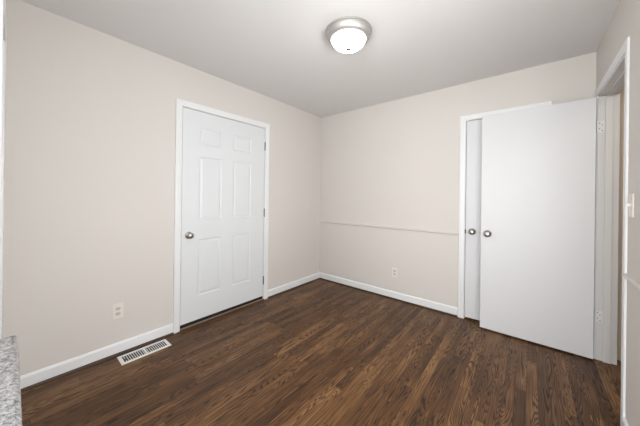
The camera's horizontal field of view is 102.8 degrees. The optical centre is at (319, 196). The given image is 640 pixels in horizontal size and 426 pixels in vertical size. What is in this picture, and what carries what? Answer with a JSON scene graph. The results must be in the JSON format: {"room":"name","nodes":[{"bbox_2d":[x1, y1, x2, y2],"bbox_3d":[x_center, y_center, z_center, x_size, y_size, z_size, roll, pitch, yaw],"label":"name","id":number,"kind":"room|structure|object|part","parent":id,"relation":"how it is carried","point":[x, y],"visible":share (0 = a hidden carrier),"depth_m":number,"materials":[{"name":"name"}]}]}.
{"room":"empty dining room","nodes":[
{"label":"empty dining room","id":0,"kind":"room"},
{"bbox_2d":[3,0,321,375],"bbox_3d":[-0.999,0.014,2.748,0.115,2.440,3.265,1,0,40],"label":"wall","id":1,"kind":"structure","parent":0,"point":[91,113],"depth_m":1.90,"materials":[{"name":"paint"}]},
{"bbox_2d":[20,323,173,391],"bbox_3d":[-1.617,1.179,1.906,0.026,0.093,0.968,1,0,40],"label":"baseboard","id":2,"kind":"structure","parent":1,"relation":"attached to","point":[36,378],"depth_m":1.85,"materials":[{"name":"white paint"}]},
{"bbox_2d":[112,302,123,319],"bbox_3d":[-1.565,0.890,1.979,0.008,0.115,0.070,1,0,40],"label":"wall outlet","id":3,"kind":"object","parent":1,"relation":"attached to","point":[117,309],"visible":1,"depth_m":1.98,"materials":[{"name":"white plastic"}]},
{"bbox_2d":[173,98,269,333],"bbox_3d":[-1.007,0.179,2.729,0.129,2.109,1.060,1,0,40],"label":"door frame","id":4,"kind":"structure","parent":1,"relation":"attached to","point":[180,103],"depth_m":2.32,"materials":[{"name":"white paint"}]},
{"bbox_2d":[180,107,265,328],"bbox_3d":[-0.958,0.204,2.695,0.098,2.031,0.944,1,0,40],"label":"door","id":5,"kind":"structure","parent":1,"relation":"in","point":[222,200],"depth_m":2.63,"materials":[{"name":"white paint"}]},
{"bbox_3d":[-1.205,0.365,2.370,0.063,0.064,0.064,1,0,40],"label":"knob","id":6,"kind":"part","parent":5,"relation":"part of","materials":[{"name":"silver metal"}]},
{"bbox_2d":[268,272,319,298],"bbox_3d":[-0.313,1.196,3.486,0.026,0.093,1.005,1,0,40],"label":"baseboard","id":7,"kind":"structure","parent":1,"relation":"attached to","point":[284,288],"depth_m":3.42,"materials":[{"name":"white paint"}]},
{"bbox_2d":[20,0,618,117],"bbox_3d":[0.050,-1.219,0.720,4.360,0.050,6.350,1,0,40],"label":"ceiling","id":8,"kind":"structure","parent":0,"point":[280,50],"depth_m":1.92,"materials":[{"name":"white paint"}]},
{"bbox_2d":[326,16,371,52],"bbox_3d":[0.206,-1.123,1.851,0.335,0.138,0.335,1,0,40],"label":"ceiling light","id":9,"kind":"object","parent":8,"relation":"attached to","point":[347,34],"visible":1,"depth_m":1.76,"materials":[{"name":"white glass"}]},
{"bbox_3d":[0.206,-1.101,1.851,0.243,0.072,0.243,1,0,40],"label":"lamp shade","id":10,"kind":"part","parent":9,"relation":"part of","materials":[{"name":"white glass"}]},
{"bbox_2d":[21,279,620,425],"bbox_3d":[-0.001,1.270,0.735,4.410,0.050,6.350,1,0,40],"label":"floor","id":11,"kind":"structure","parent":0,"point":[320,352],"depth_m":1.76,"materials":[{"name":"brown wood"}]},
{"bbox_2d":[117,339,170,364],"bbox_3d":[-1.384,1.224,2.024,0.136,0.009,0.332,1,0,40],"label":"floor vent","id":12,"kind":"object","parent":11,"relation":"in","point":[134,355],"visible":1,"depth_m":2.01,"materials":[{"name":"white metal"}]},
{"bbox_2d":[121,341,165,360],"bbox_3d":[-1.384,1.226,2.024,0.098,0.003,0.294,1,0,40],"label":"grille","id":13,"kind":"object","parent":12,"relation":"attached to","point":[134,355],"depth_m":2.01,"materials":[{"name":"white metal"}]},
{"bbox_2d":[180,298,263,331],"bbox_3d":[-1.014,1.227,2.724,0.145,0.014,0.938,1,0,40],"label":"threshold","id":14,"kind":"object","parent":11,"relation":"on","point":[262,299],"visible":0.52,"depth_m":2.61,"materials":[{"name":"brown wood"}]},
{"bbox_2d":[320,52,596,307],"bbox_3d":[1.151,0.041,3.017,2.860,2.440,0.115,1,0,40],"label":"wall","id":15,"kind":"structure","parent":0,"point":[396,163],"depth_m":3.02,"materials":[{"name":"paint"}]},
{"bbox_2d":[320,272,457,316],"bbox_3d":[0.714,1.209,3.273,1.882,0.093,0.026,1,0,40],"label":"baseboard","id":16,"kind":"structure","parent":15,"relation":"attached to","point":[427,304],"depth_m":3.11,"materials":[{"name":"white paint"}]},
{"bbox_2d":[320,221,458,234],"bbox_3d":[0.726,0.391,3.276,1.882,0.022,0.020,1,0,40],"label":"chair rail","id":17,"kind":"object","parent":15,"relation":"attached to","point":[439,232],"visible":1,"depth_m":3.10,"materials":[{"name":"grey paint"}]},
{"bbox_2d":[392,267,397,277],"bbox_3d":[0.913,0.933,3.123,0.070,0.115,0.008,1,0,40],"label":"wall outlet","id":18,"kind":"object","parent":15,"relation":"attached to","point":[394,270],"visible":1,"depth_m":3.12,"materials":[{"name":"white plastic"}]},
{"bbox_2d":[465,119,481,320],"bbox_3d":[1.728,0.239,2.451,0.597,2.022,0.098,1,0,40],"label":"door","id":19,"kind":"structure","parent":15,"relation":"in","point":[474,128],"depth_m":2.60,"materials":[{"name":"white paint"}]},
{"bbox_3d":[1.536,0.361,2.586,0.064,0.064,0.063,1,0,40],"label":"knob","id":20,"kind":"part","parent":19,"relation":"part of","materials":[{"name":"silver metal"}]},
{"bbox_2d":[458,101,551,317],"bbox_3d":[1.769,0.218,2.496,0.713,2.102,0.129,1,0,40],"label":"door frame","id":21,"kind":"structure","parent":15,"relation":"attached to","point":[462,169],"depth_m":2.65,"materials":[{"name":"white paint"}]},
{"bbox_2d":[596,0,639,425],"bbox_3d":[1.296,0.042,0.855,0.115,2.440,3.265,1,0,40],"label":"wall","id":22,"kind":"structure","parent":0,"point":[624,23],"depth_m":1.30,"materials":[{"name":"paint"}]},
{"bbox_2d":[480,98,604,358],"bbox_3d":[1.855,0.245,2.206,0.810,2.021,0.150,1,0,40],"label":"door","id":23,"kind":"structure","parent":22,"relation":"in","point":[537,233],"depth_m":2.17,"materials":[{"name":"white paint"}]},
{"bbox_3d":[1.563,0.354,2.389,0.064,0.064,0.063,1,0,40],"label":"knob","id":24,"kind":"part","parent":23,"relation":"part of","materials":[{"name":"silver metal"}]},
{"bbox_2d":[593,37,629,425],"bbox_3d":[1.958,0.213,1.667,0.125,2.116,0.890,1,0,40],"label":"door frame","id":25,"kind":"structure","parent":22,"relation":"attached to","point":[608,142],"depth_m":1.94,"materials":[{"name":"white paint"}]},
{"bbox_2d":[622,417,628,425],"bbox_3d":[0.936,1.211,0.547,0.026,0.093,2.121,1,0,40],"label":"baseboard","id":26,"kind":"structure","parent":22,"relation":"attached to","point":[624,421],"depth_m":1.34,"materials":[{"name":"white paint"}]},
{"bbox_2d":[626,194,633,217],"bbox_3d":[1.582,0.048,1.307,0.019,0.119,0.070,1,0,40],"label":"light switch","id":27,"kind":"object","parent":22,"relation":"attached to","point":[630,204],"visible":1,"depth_m":1.30,"materials":[{"name":"white plastic"}]},
{"bbox_2d":[621,273,639,290],"bbox_3d":[1.407,0.418,1.101,0.020,0.022,0.679,1,0,40],"label":"chair rail","id":28,"kind":"object","parent":22,"relation":"attached to","point":[626,276],"visible":1,"depth_m":1.25,"materials":[{"name":"grey paint"}]},
{"bbox_2d":[617,90,623,360],"bbox_3d":[2.353,0.056,1.075,1.235,2.440,1.550,1,0,40],"label":"wall","id":29,"kind":"structure","parent":0,"point":[622,92],"depth_m":1.99,"materials":[{"name":"beige paint"}]},
{"bbox_3d":[-0.854,0.014,0.587,2.860,2.440,0.115,1,0,40],"label":"wall","id":30,"kind":"structure","parent":0,"visible":0},
{"bbox_2d":[0,0,6,338],"bbox_3d":[-1.482,0.146,1.186,0.932,2.161,0.012,1,0,40],"label":"door frame","id":31,"kind":"structure","parent":30,"relation":"attached to","point":[3,24],"depth_m":1.44,"materials":[{"name":"white paint"}]},
{"bbox_2d":[0,335,21,425],"bbox_3d":[-0.574,0.334,0.280,0.592,0.032,0.322,1,0,40],"label":"countertop","id":32,"kind":"structure","parent":30,"relation":"attached to","point":[10,389],"depth_m":0.43,"materials":[{"name":"grey stone"}]}
]}

